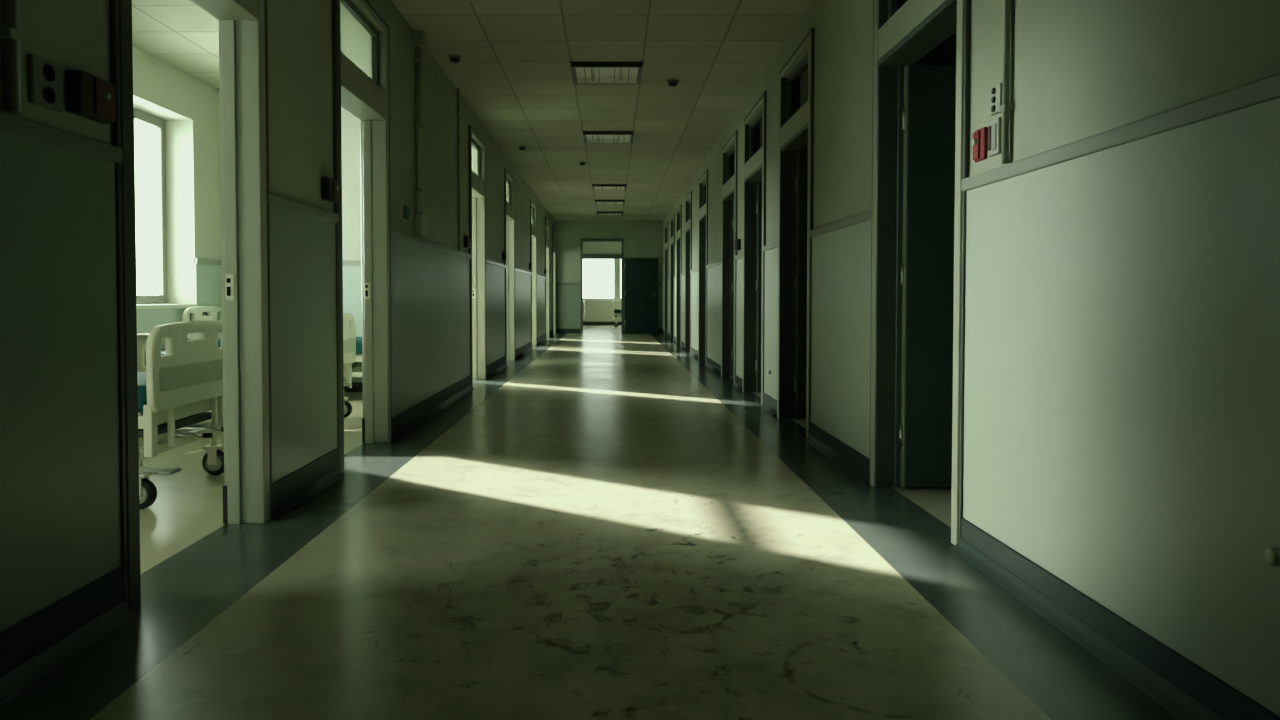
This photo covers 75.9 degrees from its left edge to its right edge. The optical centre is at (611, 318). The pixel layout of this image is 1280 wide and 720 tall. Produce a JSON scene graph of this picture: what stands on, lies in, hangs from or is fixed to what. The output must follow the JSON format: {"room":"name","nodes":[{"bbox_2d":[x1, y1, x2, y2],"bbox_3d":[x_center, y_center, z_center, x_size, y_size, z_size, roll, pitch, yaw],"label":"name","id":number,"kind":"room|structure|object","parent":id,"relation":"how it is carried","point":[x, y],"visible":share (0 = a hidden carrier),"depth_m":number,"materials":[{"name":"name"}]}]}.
{"room":"hospital interior","nodes":[
{"label":"hospital interior","id":0,"kind":"room"},
{"bbox_2d":[132,45,221,303],"bbox_3d":[-4.280,-0.950,11.429,0.360,3.300,22.100,0,2,0],"label":"wall","id":1,"kind":"structure","parent":0,"point":[189,107],"depth_m":8.05,"materials":[{"name":"paint"}]},
{"bbox_2d":[136,309,190,333],"bbox_3d":[-4.094,0.309,7.306,0.012,0.800,1.550,0,2,0],"label":"trim","id":2,"kind":"structure","parent":1,"relation":"attached to","point":[147,320],"depth_m":7.34,"materials":[{"name":"green paint"}]},
{"bbox_2d":[133,108,197,309],"bbox_3d":[-4.250,-1.001,7.271,0.360,1.840,1.550,0,2,0],"label":"window","id":3,"kind":"structure","parent":1,"relation":"in","point":[160,301],"depth_m":7.95,"materials":[{"name":"metal"}]},
{"bbox_2d":[194,258,221,264],"bbox_3d":[-4.094,-0.576,8.348,0.036,0.055,0.580,0,2,0],"label":"trim","id":4,"kind":"structure","parent":1,"relation":"attached to","point":[197,260],"depth_m":8.28,"materials":[{"name":"grey plastic"}]},
{"bbox_2d":[195,263,221,320],"bbox_3d":[-4.094,0.066,8.365,0.012,1.230,0.580,0,2,0],"label":"trim","id":5,"kind":"structure","parent":1,"relation":"attached to","point":[208,278],"depth_m":8.31,"materials":[{"name":"green paint"}]},
{"bbox_2d":[132,0,359,90],"bbox_3d":[-3.098,-2.524,11.388,2.805,0.150,22.100,0,2,0],"label":"ceiling","id":6,"kind":"structure","parent":0,"point":[181,34],"depth_m":6.77,"materials":[{"name":"tile"}]},
{"bbox_2d":[0,0,554,278],"bbox_3d":[-1.623,-0.938,9.479,0.145,3.380,26.000,0,2,0],"label":"wall","id":7,"kind":"structure","parent":0,"point":[69,34],"depth_m":4.42,"materials":[{"name":"paint"}]},
{"bbox_2d":[0,0,27,113],"bbox_3d":[-1.526,-1.329,2.066,0.047,1.610,0.064,0,2,0],"label":"conduit pipe","id":8,"kind":"object","parent":7,"relation":"attached to","point":[11,38],"visible":1,"depth_m":2.07,"materials":[{"name":"grey plastic"}]},
{"bbox_2d":[28,54,62,112],"bbox_3d":[-1.540,-0.639,2.234,0.019,0.130,0.120,0,2,0],"label":"socket plate","id":9,"kind":"object","parent":7,"relation":"attached to","point":[45,77],"visible":1,"depth_m":2.22,"materials":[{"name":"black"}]},
{"bbox_2d":[43,65,54,80],"bbox_3d":[-1.532,-0.669,2.233,0.003,0.044,0.044,0,2,0],"label":"socket","id":10,"kind":"object","parent":9,"relation":"attached to","point":[48,70],"depth_m":2.23,"materials":[{"name":"black plastic"}]},
{"bbox_2d":[44,87,55,102],"bbox_3d":[-1.532,-0.609,2.235,0.003,0.044,0.044,0,2,0],"label":"socket","id":11,"kind":"object","parent":9,"relation":"attached to","point":[49,92],"depth_m":2.24,"materials":[{"name":"black plastic"}]},
{"bbox_2d":[0,132,120,631],"bbox_3d":[-1.545,0.225,-0.457,0.010,1.264,6.051,0,2,0],"label":"wall panel","id":12,"kind":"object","parent":7,"relation":"attached to","point":[60,508],"depth_m":2.27,"materials":[{"name":"paint"}]},
{"bbox_2d":[0,112,121,163],"bbox_3d":[-1.539,-0.428,-0.474,0.022,0.050,6.075,0,2,0],"label":"trim","id":13,"kind":"structure","parent":7,"relation":"attached to","point":[13,125],"depth_m":2.26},
{"bbox_2d":[0,566,137,705],"bbox_3d":[-1.522,0.934,-0.438,0.055,0.155,6.051,0,2,0],"label":"baseboard","id":14,"kind":"structure","parent":7,"relation":"attached to","point":[35,646],"depth_m":2.27,"materials":[{"name":"plastic"}]},
{"bbox_2d":[66,70,115,122],"bbox_3d":[-1.520,-0.648,2.404,0.059,0.120,0.160,0,2,0],"label":"box","id":15,"kind":"object","parent":7,"relation":"attached to","point":[88,96],"visible":1,"depth_m":2.37,"materials":[{"name":"plastic"}]},
{"bbox_2d":[109,0,272,609],"bbox_3d":[-1.621,-0.511,3.105,0.185,2.860,1.129,0,2,0],"label":"door","id":16,"kind":"structure","parent":7,"relation":"in","point":[243,31],"depth_m":3.57,"materials":[{"name":"paint"}]},
{"bbox_2d":[269,205,336,482],"bbox_3d":[-1.545,0.105,4.134,0.010,1.264,0.916,0,2,0],"label":"wall panel","id":17,"kind":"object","parent":7,"relation":"attached to","point":[302,246],"depth_m":4.08,"materials":[{"name":"paint"}]},
{"bbox_2d":[267,193,338,222],"bbox_3d":[-1.539,-0.548,4.117,0.022,0.050,0.940,0,2,0],"label":"trim","id":18,"kind":"structure","parent":7,"relation":"attached to","point":[278,201],"depth_m":4.02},
{"bbox_2d":[272,448,344,518],"bbox_3d":[-1.522,0.814,4.153,0.055,0.155,0.916,0,2,0],"label":"baseboard","id":19,"kind":"structure","parent":7,"relation":"attached to","point":[294,489],"depth_m":4.08,"materials":[{"name":"plastic"}]},
{"bbox_2d":[321,177,339,202],"bbox_3d":[-1.520,-0.697,4.443,0.059,0.120,0.160,0,2,0],"label":"box","id":20,"kind":"object","parent":7,"relation":"attached to","point":[330,187],"visible":1,"depth_m":4.38,"materials":[{"name":"plastic"}]},
{"bbox_2d":[332,0,391,472],"bbox_3d":[-1.621,-0.564,5.122,0.185,2.860,1.114,0,2,0],"label":"door","id":21,"kind":"structure","parent":7,"relation":"in","point":[364,91],"depth_m":5.58,"materials":[{"name":"paint"}]},
{"bbox_2d":[400,202,409,221],"bbox_3d":[-1.543,-0.790,6.111,0.014,0.124,0.240,0,2,0],"label":"wall sign","id":22,"kind":"object","parent":7,"relation":"attached to","point":[404,209],"visible":1,"depth_m":6.08,"materials":[{"name":"teal"}]},
{"bbox_2d":[413,31,426,213],"bbox_3d":[-1.510,-1.540,6.462,0.080,1.420,0.120,0,2,0],"label":"conduit pipe","id":23,"kind":"object","parent":7,"relation":"attached to","point":[419,37],"visible":1,"depth_m":6.44,"materials":[{"name":"metal"}]},
{"bbox_2d":[415,214,426,235],"bbox_3d":[-1.522,-0.744,6.543,0.056,0.165,0.200,0,2,0],"label":"switch box","id":24,"kind":"object","parent":7,"relation":"attached to","point":[420,219],"visible":1,"depth_m":6.46,"materials":[{"name":"grey plastic"}]},
{"bbox_2d":[389,230,470,258],"bbox_3d":[-1.539,-0.631,7.281,0.022,0.050,3.250,0,2,0],"label":"trim","id":25,"kind":"structure","parent":7,"relation":"attached to","point":[393,234],"depth_m":6.72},
{"bbox_2d":[391,238,469,416],"bbox_3d":[-1.545,0.022,7.298,0.010,1.264,3.226,0,2,0],"label":"trim","id":26,"kind":"structure","parent":7,"relation":"attached to","point":[430,288],"depth_m":6.84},
{"bbox_2d":[392,375,473,440],"bbox_3d":[-1.522,0.731,7.317,0.055,0.155,3.226,0,2,0],"label":"baseboard","id":27,"kind":"structure","parent":7,"relation":"attached to","point":[406,421],"depth_m":6.80,"materials":[{"name":"plastic"}]},
{"bbox_2d":[457,88,460,249],"bbox_3d":[-1.534,-1.490,8.214,0.031,1.610,0.048,0,2,0],"label":"conduit pipe","id":28,"kind":"object","parent":7,"relation":"attached to","point":[458,89],"visible":1,"depth_m":8.20,"materials":[{"name":"grey plastic"}]},
{"bbox_2d":[464,236,470,247],"bbox_3d":[-1.520,-0.806,8.642,0.059,0.120,0.160,0,2,0],"label":"box","id":29,"kind":"object","parent":7,"relation":"attached to","point":[467,240],"visible":1,"depth_m":8.56,"materials":[{"name":"plastic"}]},
{"bbox_2d":[468,125,486,386],"bbox_3d":[-1.621,-0.677,9.435,0.185,2.860,1.104,0,2,0],"label":"door","id":30,"kind":"structure","parent":7,"relation":"in","point":[476,145],"depth_m":9.89,"materials":[{"name":"paint"}]},
{"bbox_2d":[486,263,504,364],"bbox_3d":[-1.545,-0.073,10.917,0.010,1.264,1.846,0,2,0],"label":"trim","id":31,"kind":"structure","parent":7,"relation":"attached to","point":[495,275],"depth_m":10.84,"materials":[{"name":"grey paint"}]},
{"bbox_2d":[486,259,505,267],"bbox_3d":[-1.539,-0.726,10.900,0.022,0.050,1.870,0,2,0],"label":"trim","id":32,"kind":"structure","parent":7,"relation":"attached to","point":[491,262],"depth_m":10.76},
{"bbox_2d":[487,356,507,378],"bbox_3d":[-1.522,0.636,10.935,0.055,0.155,1.846,0,2,0],"label":"baseboard","id":33,"kind":"structure","parent":7,"relation":"attached to","point":[497,366],"depth_m":10.81,"materials":[{"name":"plastic"}]},
{"bbox_2d":[502,252,506,260],"bbox_3d":[-1.520,-0.885,11.641,0.059,0.120,0.160,0,2,0],"label":"box","id":34,"kind":"object","parent":7,"relation":"attached to","point":[504,254],"visible":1,"depth_m":11.56,"materials":[{"name":"plastic"}]},
{"bbox_2d":[504,167,514,363],"bbox_3d":[-1.621,-0.754,12.384,0.185,2.860,1.144,0,2,0],"label":"door","id":35,"kind":"structure","parent":7,"relation":"in","point":[509,181],"depth_m":12.86,"materials":[{"name":"paint"}]},
{"bbox_2d":[515,271,530,349],"bbox_3d":[-1.545,-0.161,14.276,0.010,1.264,2.626,0,2,0],"label":"trim","id":36,"kind":"structure","parent":7,"relation":"attached to","point":[522,280],"depth_m":14.11,"materials":[{"name":"grey paint"}]},
{"bbox_2d":[515,268,531,274],"bbox_3d":[-1.539,-0.814,14.259,0.022,0.050,2.650,0,2,0],"label":"trim","id":37,"kind":"structure","parent":7,"relation":"attached to","point":[516,269],"depth_m":14.08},
{"bbox_2d":[515,342,532,359],"bbox_3d":[-1.522,0.548,14.294,0.055,0.155,2.626,0,2,0],"label":"baseboard","id":38,"kind":"structure","parent":7,"relation":"attached to","point":[525,349],"depth_m":14.07,"materials":[{"name":"plastic"}]},
{"bbox_2d":[530,199,536,347],"bbox_3d":[-1.621,-0.853,16.133,0.185,2.860,1.144,0,2,0],"label":"door","id":39,"kind":"structure","parent":7,"relation":"in","point":[533,207],"depth_m":16.61,"materials":[{"name":"paint"}]},
{"bbox_2d":[537,277,545,337],"bbox_3d":[-1.545,-0.254,17.849,0.010,1.264,2.276,0,2,0],"label":"trim","id":40,"kind":"structure","parent":7,"relation":"attached to","point":[541,329],"depth_m":17.66,"materials":[{"name":"grey paint"}]},
{"bbox_2d":[537,333,546,345],"bbox_3d":[-1.522,0.455,17.868,0.055,0.155,2.276,0,2,0],"label":"baseboard","id":41,"kind":"structure","parent":7,"relation":"attached to","point":[540,340],"depth_m":17.80,"materials":[{"name":"plastic"}]},
{"bbox_2d":[545,216,549,337],"bbox_3d":[-1.621,-0.942,19.532,0.185,2.860,1.144,0,2,0],"label":"door","id":42,"kind":"structure","parent":7,"relation":"in","point":[547,281],"depth_m":20.01,"materials":[{"name":"paint"}]},
{"bbox_2d":[550,280,552,330],"bbox_3d":[-1.545,-0.330,20.724,0.010,1.264,1.226,0,2,0],"label":"trim","id":43,"kind":"structure","parent":7,"relation":"attached to","point":[551,282],"depth_m":20.88,"materials":[{"name":"paint"}]},
{"bbox_2d":[552,225,555,333],"bbox_3d":[-1.621,-1.002,21.831,0.185,2.860,1.044,0,2,0],"label":"door","id":44,"kind":"structure","parent":7,"relation":"in","point":[553,227],"depth_m":22.26,"materials":[{"name":"paint"}]},
{"bbox_2d":[341,107,360,259],"bbox_3d":[-2.897,-0.878,8.705,2.405,3.300,0.150,0,2,0],"label":"wall","id":45,"kind":"structure","parent":0,"point":[350,124],"depth_m":8.62,"materials":[{"name":"paint"}]},
{"bbox_2d":[343,266,361,381],"bbox_3d":[-2.892,0.059,8.649,2.393,1.230,0.012,0,2,0],"label":"trim","id":46,"kind":"structure","parent":45,"relation":"attached to","point":[352,275],"depth_m":8.63,"materials":[{"name":"green paint"}]},
{"bbox_2d":[343,260,361,265],"bbox_3d":[-2.892,-0.584,8.632,2.393,0.055,0.036,0,2,0],"label":"trim","id":47,"kind":"structure","parent":45,"relation":"attached to","point":[345,262],"depth_m":8.61,"materials":[{"name":"grey plastic"}]},
{"bbox_2d":[344,382,362,391],"bbox_3d":[-2.892,0.723,8.666,2.393,0.100,0.036,0,2,0],"label":"baseboard","id":48,"kind":"structure","parent":45,"relation":"attached to","point":[359,388],"depth_m":8.65,"materials":[{"name":"plastic"}]},
{"bbox_2d":[0,325,1179,719],"bbox_3d":[0.000,0.716,12.773,9.200,0.100,32.500,0,2,0],"label":"floor","id":49,"kind":"structure","parent":0,"point":[605,526],"depth_m":2.82,"materials":[{"name":"plastic"}]},
{"bbox_2d":[137,321,223,508],"bbox_3d":[-3.020,0.435,4.187,1.982,0.911,0.879,0,2,0],"label":"hospital bed","id":50,"kind":"object","parent":49,"relation":"on","point":[176,389],"visible":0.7,"depth_m":4.04,"materials":[{"name":"white plastic"}]},
{"bbox_2d":[137,313,357,417],"bbox_3d":[-3.020,0.378,6.372,1.982,0.911,0.879,0,2,0],"label":"hospital bed","id":51,"kind":"object","parent":49,"relation":"on","point":[349,328],"visible":0.16,"depth_m":6.53,"materials":[{"name":"white plastic"}]},
{"bbox_2d":[137,333,164,350],"bbox_3d":[-3.675,0.189,6.347,0.380,0.147,0.560,0,2,0],"label":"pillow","id":52,"kind":"object","parent":51,"relation":"on","point":[162,345],"depth_m":6.38,"materials":[{"name":"fabric"}]},
{"bbox_2d":[182,306,361,376],"bbox_3d":[-3.070,0.331,8.151,1.982,0.911,0.879,0,2,0],"label":"hospital bed","id":53,"kind":"object","parent":49,"relation":"on","point":[196,312],"visible":0.1,"depth_m":7.96,"materials":[{"name":"white plastic"}]},
{"bbox_2d":[583,301,586,324],"bbox_3d":[-1.845,-0.187,27.924,1.982,0.911,0.879,0,2,0],"label":"hospital bed","id":54,"kind":"object","parent":49,"relation":"on","point":[583,301],"visible":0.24,"depth_m":27.57,"materials":[{"name":"white plastic"}]},
{"bbox_2d":[610,301,620,326],"bbox_3d":[0.935,-0.178,27.585,1.982,0.911,0.879,0,2,0],"label":"hospital bed","id":55,"kind":"object","parent":49,"relation":"on","point":[616,312],"visible":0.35,"depth_m":27.24,"materials":[{"name":"white plastic"}]},
{"bbox_2d":[391,0,810,220],"bbox_3d":[-0.075,-2.368,9.451,2.990,0.080,26.020,0,2,0],"label":"ceiling","id":56,"kind":"structure","parent":0,"point":[514,71],"depth_m":7.88,"materials":[{"name":"tile"}]},
{"bbox_2d":[448,55,460,62],"bbox_3d":[-1.360,-2.240,7.094,0.110,0.054,0.110,0,2,0],"label":"smoke detector","id":57,"kind":"object","parent":56,"relation":"attached to","point":[453,58],"visible":1,"depth_m":7.06,"materials":[{"name":"grey plastic"}]},
{"bbox_2d":[518,146,525,150],"bbox_3d":[-1.240,-2.351,11.342,0.110,0.054,0.110,0,2,0],"label":"smoke detector","id":58,"kind":"object","parent":56,"relation":"attached to","point":[522,148],"visible":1,"depth_m":11.31,"materials":[{"name":"grey plastic"}]},
{"bbox_2d":[570,62,643,83],"bbox_3d":[-0.048,-2.258,7.561,0.654,0.042,0.624,0,2,0],"label":"ceiling light","id":59,"kind":"object","parent":56,"relation":"attached to","point":[583,72],"visible":1,"depth_m":7.55,"materials":[{"name":"metal"}]},
{"bbox_2d":[582,131,633,142],"bbox_3d":[-0.048,-2.337,10.585,0.654,0.042,0.624,0,2,0],"label":"ceiling light","id":60,"kind":"object","parent":56,"relation":"attached to","point":[589,136],"visible":1,"depth_m":10.60,"materials":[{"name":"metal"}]},
{"bbox_2d":[592,184,626,190],"bbox_3d":[-0.048,-2.464,15.423,0.654,0.042,0.624,0,2,0],"label":"ceiling light","id":61,"kind":"object","parent":56,"relation":"attached to","point":[596,187],"visible":1,"depth_m":15.54,"materials":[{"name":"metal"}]},
{"bbox_2d":[595,200,624,204],"bbox_3d":[-0.048,-2.527,17.840,0.654,0.042,0.624,0,2,0],"label":"ceiling light","id":62,"kind":"object","parent":56,"relation":"attached to","point":[597,202],"visible":1,"depth_m":18.00,"materials":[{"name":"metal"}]},
{"bbox_2d":[597,212,622,215],"bbox_3d":[-0.048,-2.591,20.269,0.654,0.042,0.624,0,2,0],"label":"ceiling light","id":63,"kind":"object","parent":56,"relation":"attached to","point":[598,213],"visible":1,"depth_m":20.38,"materials":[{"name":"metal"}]},
{"bbox_2d":[667,79,677,86],"bbox_3d":[0.585,-2.260,7.894,0.110,0.054,0.110,0,2,0],"label":"smoke detector","id":64,"kind":"object","parent":56,"relation":"attached to","point":[672,82],"visible":1,"depth_m":7.86,"materials":[{"name":"grey plastic"}]},
{"bbox_2d":[583,242,620,321],"bbox_3d":[0.000,-1.414,29.153,9.200,3.300,0.360,0,2,0],"label":"wall","id":65,"kind":"structure","parent":0,"point":[595,311],"depth_m":29.00,"materials":[{"name":"paint"}]},
{"bbox_2d":[583,259,620,300],"bbox_3d":[-0.375,-1.428,29.118,3.650,1.590,0.370,0,2,0],"label":"window","id":66,"kind":"structure","parent":65,"relation":"in","point":[616,261],"depth_m":28.97,"materials":[{"name":"metal"}]},
{"bbox_2d":[583,322,620,324],"bbox_3d":[0.000,0.176,29.005,8.800,0.130,0.020,0,2,0],"label":"baseboard","id":67,"kind":"structure","parent":65,"relation":"attached to","point":[585,323],"depth_m":29.00,"materials":[{"name":"plastic"}]},
{"bbox_2d":[555,221,662,332],"bbox_3d":[0.000,-1.281,22.574,9.200,3.380,0.200,0,2,0],"label":"wall","id":68,"kind":"structure","parent":0,"point":[641,239],"depth_m":22.45,"materials":[{"name":"paint"}]},
{"bbox_2d":[556,285,579,328],"bbox_3d":[-1.210,-0.324,22.494,0.680,1.210,0.010,0,2,0],"label":"trim","id":69,"kind":"structure","parent":68,"relation":"attached to","point":[567,296],"depth_m":22.49,"materials":[{"name":"green paint"}]},
{"bbox_2d":[556,329,579,332],"bbox_3d":[-1.210,0.346,22.509,0.680,0.130,0.015,0,2,0],"label":"baseboard","id":70,"kind":"structure","parent":68,"relation":"attached to","point":[557,330],"depth_m":22.50,"materials":[{"name":"plastic"}]},
{"bbox_2d":[556,283,579,284],"bbox_3d":[-1.210,-0.949,22.470,0.680,0.060,0.025,0,2,0],"label":"trim","id":71,"kind":"structure","parent":68,"relation":"attached to","point":[556,283],"depth_m":22.46,"materials":[{"name":"paint"}]},
{"bbox_2d":[581,238,657,332],"bbox_3d":[0.200,-0.890,22.546,2.137,2.600,0.331,0,2,4],"label":"door","id":72,"kind":"structure","parent":68,"relation":"in","point":[639,276],"depth_m":22.40,"materials":[{"name":"grey wood"}]},
{"bbox_2d":[658,285,662,328],"bbox_3d":[0.860,-0.324,22.494,1.080,1.210,0.010,0,2,0],"label":"trim","id":73,"kind":"structure","parent":68,"relation":"attached to","point":[660,287],"depth_m":22.49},
{"bbox_2d":[913,32,955,64],"bbox_3d":[2.973,-0.781,5.006,2.855,3.300,0.150,0,2,0],"label":"wall","id":74,"kind":"structure","parent":0,"point":[944,53],"depth_m":4.91,"materials":[{"name":"black paint"}]},
{"bbox_2d":[663,0,1279,279],"bbox_3d":[1.472,-0.938,9.479,0.145,3.380,26.000,0,2,0],"label":"wall","id":75,"kind":"structure","parent":0,"point":[1080,69],"depth_m":2.74,"materials":[{"name":"paint"}]},
{"bbox_2d":[663,281,664,329],"bbox_3d":[1.395,-0.348,21.998,0.010,1.294,0.976,0,2,0],"label":"trim","id":76,"kind":"structure","parent":75,"relation":"attached to","point":[664,281],"depth_m":21.71,"materials":[{"name":"green paint"}]},
{"bbox_2d":[665,222,667,335],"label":"door","id":77,"kind":"structure","parent":75,"relation":"in","point":[666,225],"depth_m":21.40,"materials":[{"name":"grey wood"}]},
{"bbox_2d":[668,280,669,332],"bbox_3d":[1.395,-0.293,19.899,0.010,1.294,0.976,0,2,0],"label":"trim","id":78,"kind":"structure","parent":75,"relation":"attached to","point":[668,280],"depth_m":20.00,"materials":[{"name":"grey paint"}]},
{"bbox_2d":[670,213,674,340],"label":"door","id":79,"kind":"structure","parent":75,"relation":"in","point":[672,220],"depth_m":19.32,"materials":[{"name":"grey wood"}]},
{"bbox_2d":[674,278,675,336],"bbox_3d":[1.395,-0.242,17.950,0.010,1.294,0.676,0,2,0],"label":"trim","id":80,"kind":"structure","parent":75,"relation":"attached to","point":[674,278],"depth_m":17.95,"materials":[{"name":"beige paint"}]},
{"bbox_2d":[676,204,681,344],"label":"door","id":81,"kind":"structure","parent":75,"relation":"in","point":[679,210],"depth_m":17.51,"materials":[{"name":"grey wood"}]},
{"bbox_2d":[679,341,684,349],"bbox_3d":[1.373,0.518,16.019,0.055,0.125,0.976,0,2,0],"label":"baseboard","id":82,"kind":"structure","parent":75,"relation":"attached to","point":[682,346],"depth_m":15.95,"materials":[{"name":"plastic"}]},
{"bbox_2d":[681,275,684,342],"bbox_3d":[1.395,-0.191,16.000,0.010,1.294,0.976,0,2,0],"label":"trim","id":83,"kind":"structure","parent":75,"relation":"attached to","point":[682,277],"depth_m":15.94,"materials":[{"name":"grey paint"}]},
{"bbox_2d":[685,191,691,351],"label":"door","id":84,"kind":"structure","parent":75,"relation":"in","point":[688,200],"depth_m":15.41,"materials":[{"name":"grey wood"}]},
{"bbox_2d":[689,347,697,358],"bbox_3d":[1.373,0.577,13.770,0.055,0.125,1.276,0,2,0],"label":"baseboard","id":85,"kind":"structure","parent":75,"relation":"attached to","point":[694,353],"depth_m":13.78,"materials":[{"name":"plastic"}]},
{"bbox_2d":[691,271,697,350],"bbox_3d":[1.395,-0.132,13.751,0.010,1.294,1.276,0,2,0],"label":"trim","id":86,"kind":"structure","parent":75,"relation":"attached to","point":[694,276],"depth_m":13.81,"materials":[{"name":"beige paint"}]},
{"bbox_2d":[698,169,707,362],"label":"door","id":87,"kind":"structure","parent":75,"relation":"in","point":[703,181],"depth_m":13.02,"materials":[{"name":"grey wood"}]},
{"bbox_2d":[704,357,720,375],"bbox_3d":[1.373,0.645,11.196,0.055,0.125,1.626,0,2,0],"label":"baseboard","id":88,"kind":"structure","parent":75,"relation":"attached to","point":[711,365],"depth_m":11.10,"materials":[{"name":"plastic"}]},
{"bbox_2d":[706,261,720,268],"bbox_3d":[1.389,-0.732,11.160,0.022,0.050,1.650,0,2,0],"label":"trim","id":89,"kind":"structure","parent":75,"relation":"attached to","point":[718,262],"depth_m":11.13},
{"bbox_2d":[707,265,720,364],"bbox_3d":[1.395,-0.065,11.177,0.010,1.294,1.626,0,2,0],"label":"trim","id":90,"kind":"structure","parent":75,"relation":"attached to","point":[713,273],"depth_m":11.12,"materials":[{"name":"paint"}]},
{"bbox_2d":[721,130,737,383],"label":"door","id":91,"kind":"structure","parent":75,"relation":"in","point":[730,150],"depth_m":10.26,"materials":[{"name":"grey wood"}]},
{"bbox_2d":[732,375,741,390],"bbox_3d":[1.373,0.704,8.947,0.055,0.125,0.526,0,2,0],"label":"baseboard","id":92,"kind":"structure","parent":75,"relation":"attached to","point":[738,384],"depth_m":8.93,"materials":[{"name":"plastic"}]},
{"bbox_2d":[734,239,740,250],"bbox_3d":[1.371,-0.805,8.982,0.059,0.120,0.160,0,2,0],"label":"box","id":93,"kind":"object","parent":75,"relation":"attached to","point":[737,243],"visible":1,"depth_m":8.90,"materials":[{"name":"plastic"}]},
{"bbox_2d":[735,253,742,259],"bbox_3d":[1.389,-0.673,8.910,0.022,0.050,0.550,0,2,0],"label":"trim","id":94,"kind":"structure","parent":75,"relation":"attached to","point":[739,256],"depth_m":8.90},
{"bbox_2d":[736,258,742,377],"bbox_3d":[1.395,-0.006,8.928,0.010,1.294,0.526,0,2,0],"label":"trim","id":95,"kind":"structure","parent":75,"relation":"attached to","point":[739,263],"depth_m":8.94,"materials":[{"name":"paint"}]},
{"bbox_2d":[742,92,766,404],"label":"door","id":96,"kind":"structure","parent":75,"relation":"in","point":[754,124],"depth_m":8.54,"materials":[{"name":"black wood"}]},
{"bbox_2d":[759,393,776,415],"bbox_3d":[1.373,0.750,7.187,0.055,0.125,0.646,0,2,0],"label":"baseboard","id":97,"kind":"structure","parent":75,"relation":"attached to","point":[769,404],"depth_m":7.17,"materials":[{"name":"plastic"}]},
{"bbox_2d":[763,241,777,250],"bbox_3d":[1.389,-0.627,7.151,0.022,0.050,0.670,0,2,0],"label":"trim","id":98,"kind":"structure","parent":75,"relation":"attached to","point":[775,244],"depth_m":7.13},
{"bbox_2d":[764,248,777,399],"bbox_3d":[1.395,0.040,7.168,0.010,1.294,0.646,0,2,0],"label":"trim","id":99,"kind":"structure","parent":75,"relation":"attached to","point":[771,256],"depth_m":7.19,"materials":[{"name":"paint"}]},
{"bbox_2d":[777,28,814,437],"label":"door","id":100,"kind":"structure","parent":75,"relation":"in","point":[796,77],"depth_m":6.70,"materials":[{"name":"black wood"}]},
{"bbox_2d":[804,422,869,483],"bbox_3d":[1.373,0.805,5.073,0.055,0.125,1.356,0,2,0],"label":"baseboard","id":101,"kind":"structure","parent":75,"relation":"attached to","point":[855,463],"depth_m":4.94,"materials":[{"name":"plastic"}]},
{"bbox_2d":[810,210,871,236],"bbox_3d":[1.389,-0.572,5.037,0.022,0.050,1.380,0,2,0],"label":"trim","id":102,"kind":"structure","parent":75,"relation":"attached to","point":[865,216],"depth_m":4.88,"materials":[{"name":"green paint"}]},
{"bbox_2d":[811,219,871,458],"bbox_3d":[1.395,0.096,5.054,0.010,1.294,1.356,0,2,0],"label":"trim","id":103,"kind":"structure","parent":75,"relation":"attached to","point":[841,258],"depth_m":4.92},
{"bbox_2d":[869,0,970,544],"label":"door","id":104,"kind":"structure","parent":75,"relation":"in","point":[921,113],"depth_m":4.23,"materials":[{"name":"grey wood"}]},
{"bbox_2d":[972,127,986,161],"bbox_3d":[1.386,-0.656,3.099,0.028,0.120,0.084,0,2,0],"label":"box","id":105,"kind":"object","parent":75,"relation":"attached to","point":[979,142],"visible":1,"depth_m":3.08,"materials":[{"name":"red plastic"}]},
{"bbox_2d":[988,117,1001,156],"bbox_3d":[1.389,-0.658,2.974,0.022,0.130,0.080,0,2,0],"label":"light switch","id":106,"kind":"object","parent":75,"relation":"attached to","point":[995,125],"visible":0.92,"depth_m":2.95,"materials":[{"name":"grey plastic"}]},
{"bbox_2d":[991,123,995,150],"bbox_3d":[1.380,-0.655,2.964,0.004,0.095,0.034,0,2,0],"label":"grille","id":107,"kind":"object","parent":106,"relation":"attached to","point":[993,125],"depth_m":2.96,"materials":[{"name":"grey plastic"}]},
{"bbox_2d":[990,83,1001,115],"bbox_3d":[1.389,-0.793,2.970,0.021,0.100,0.080,0,2,0],"label":"switch plate","id":108,"kind":"object","parent":75,"relation":"attached to","point":[996,91],"visible":0.87,"depth_m":2.96,"materials":[{"name":"plastic"}]},
{"bbox_2d":[999,0,1012,163],"bbox_3d":[1.385,-1.351,2.866,0.031,1.610,0.048,0,2,0],"label":"conduit pipe","id":109,"kind":"object","parent":75,"relation":"attached to","point":[1006,107],"visible":1,"depth_m":2.87,"materials":[{"name":"metal"}]},
{"bbox_2d":[950,518,1279,719],"bbox_3d":[1.373,0.941,-0.100,0.055,0.125,6.726,0,2,0],"label":"baseboard","id":110,"kind":"structure","parent":75,"relation":"attached to","point":[1188,691],"depth_m":2.25,"materials":[{"name":"plastic"}]},
{"bbox_2d":[961,73,1279,191],"bbox_3d":[1.389,-0.437,-0.137,0.022,0.050,6.750,0,2,0],"label":"trim","id":111,"kind":"structure","parent":75,"relation":"attached to","point":[1265,89],"depth_m":2.12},
{"bbox_2d":[963,98,1279,715],"bbox_3d":[1.395,0.231,-0.119,0.010,1.294,6.726,0,2,0],"label":"wall panel","id":112,"kind":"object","parent":75,"relation":"attached to","point":[1122,361],"depth_m":2.14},
{"bbox_2d":[1264,547,1279,566],"bbox_3d":[1.377,0.496,1.704,0.026,0.040,0.040,0,2,0],"label":"bumper cover","id":113,"kind":"object","parent":75,"relation":"attached to","point":[1272,555],"visible":1,"depth_m":1.70,"materials":[{"name":"metal"}]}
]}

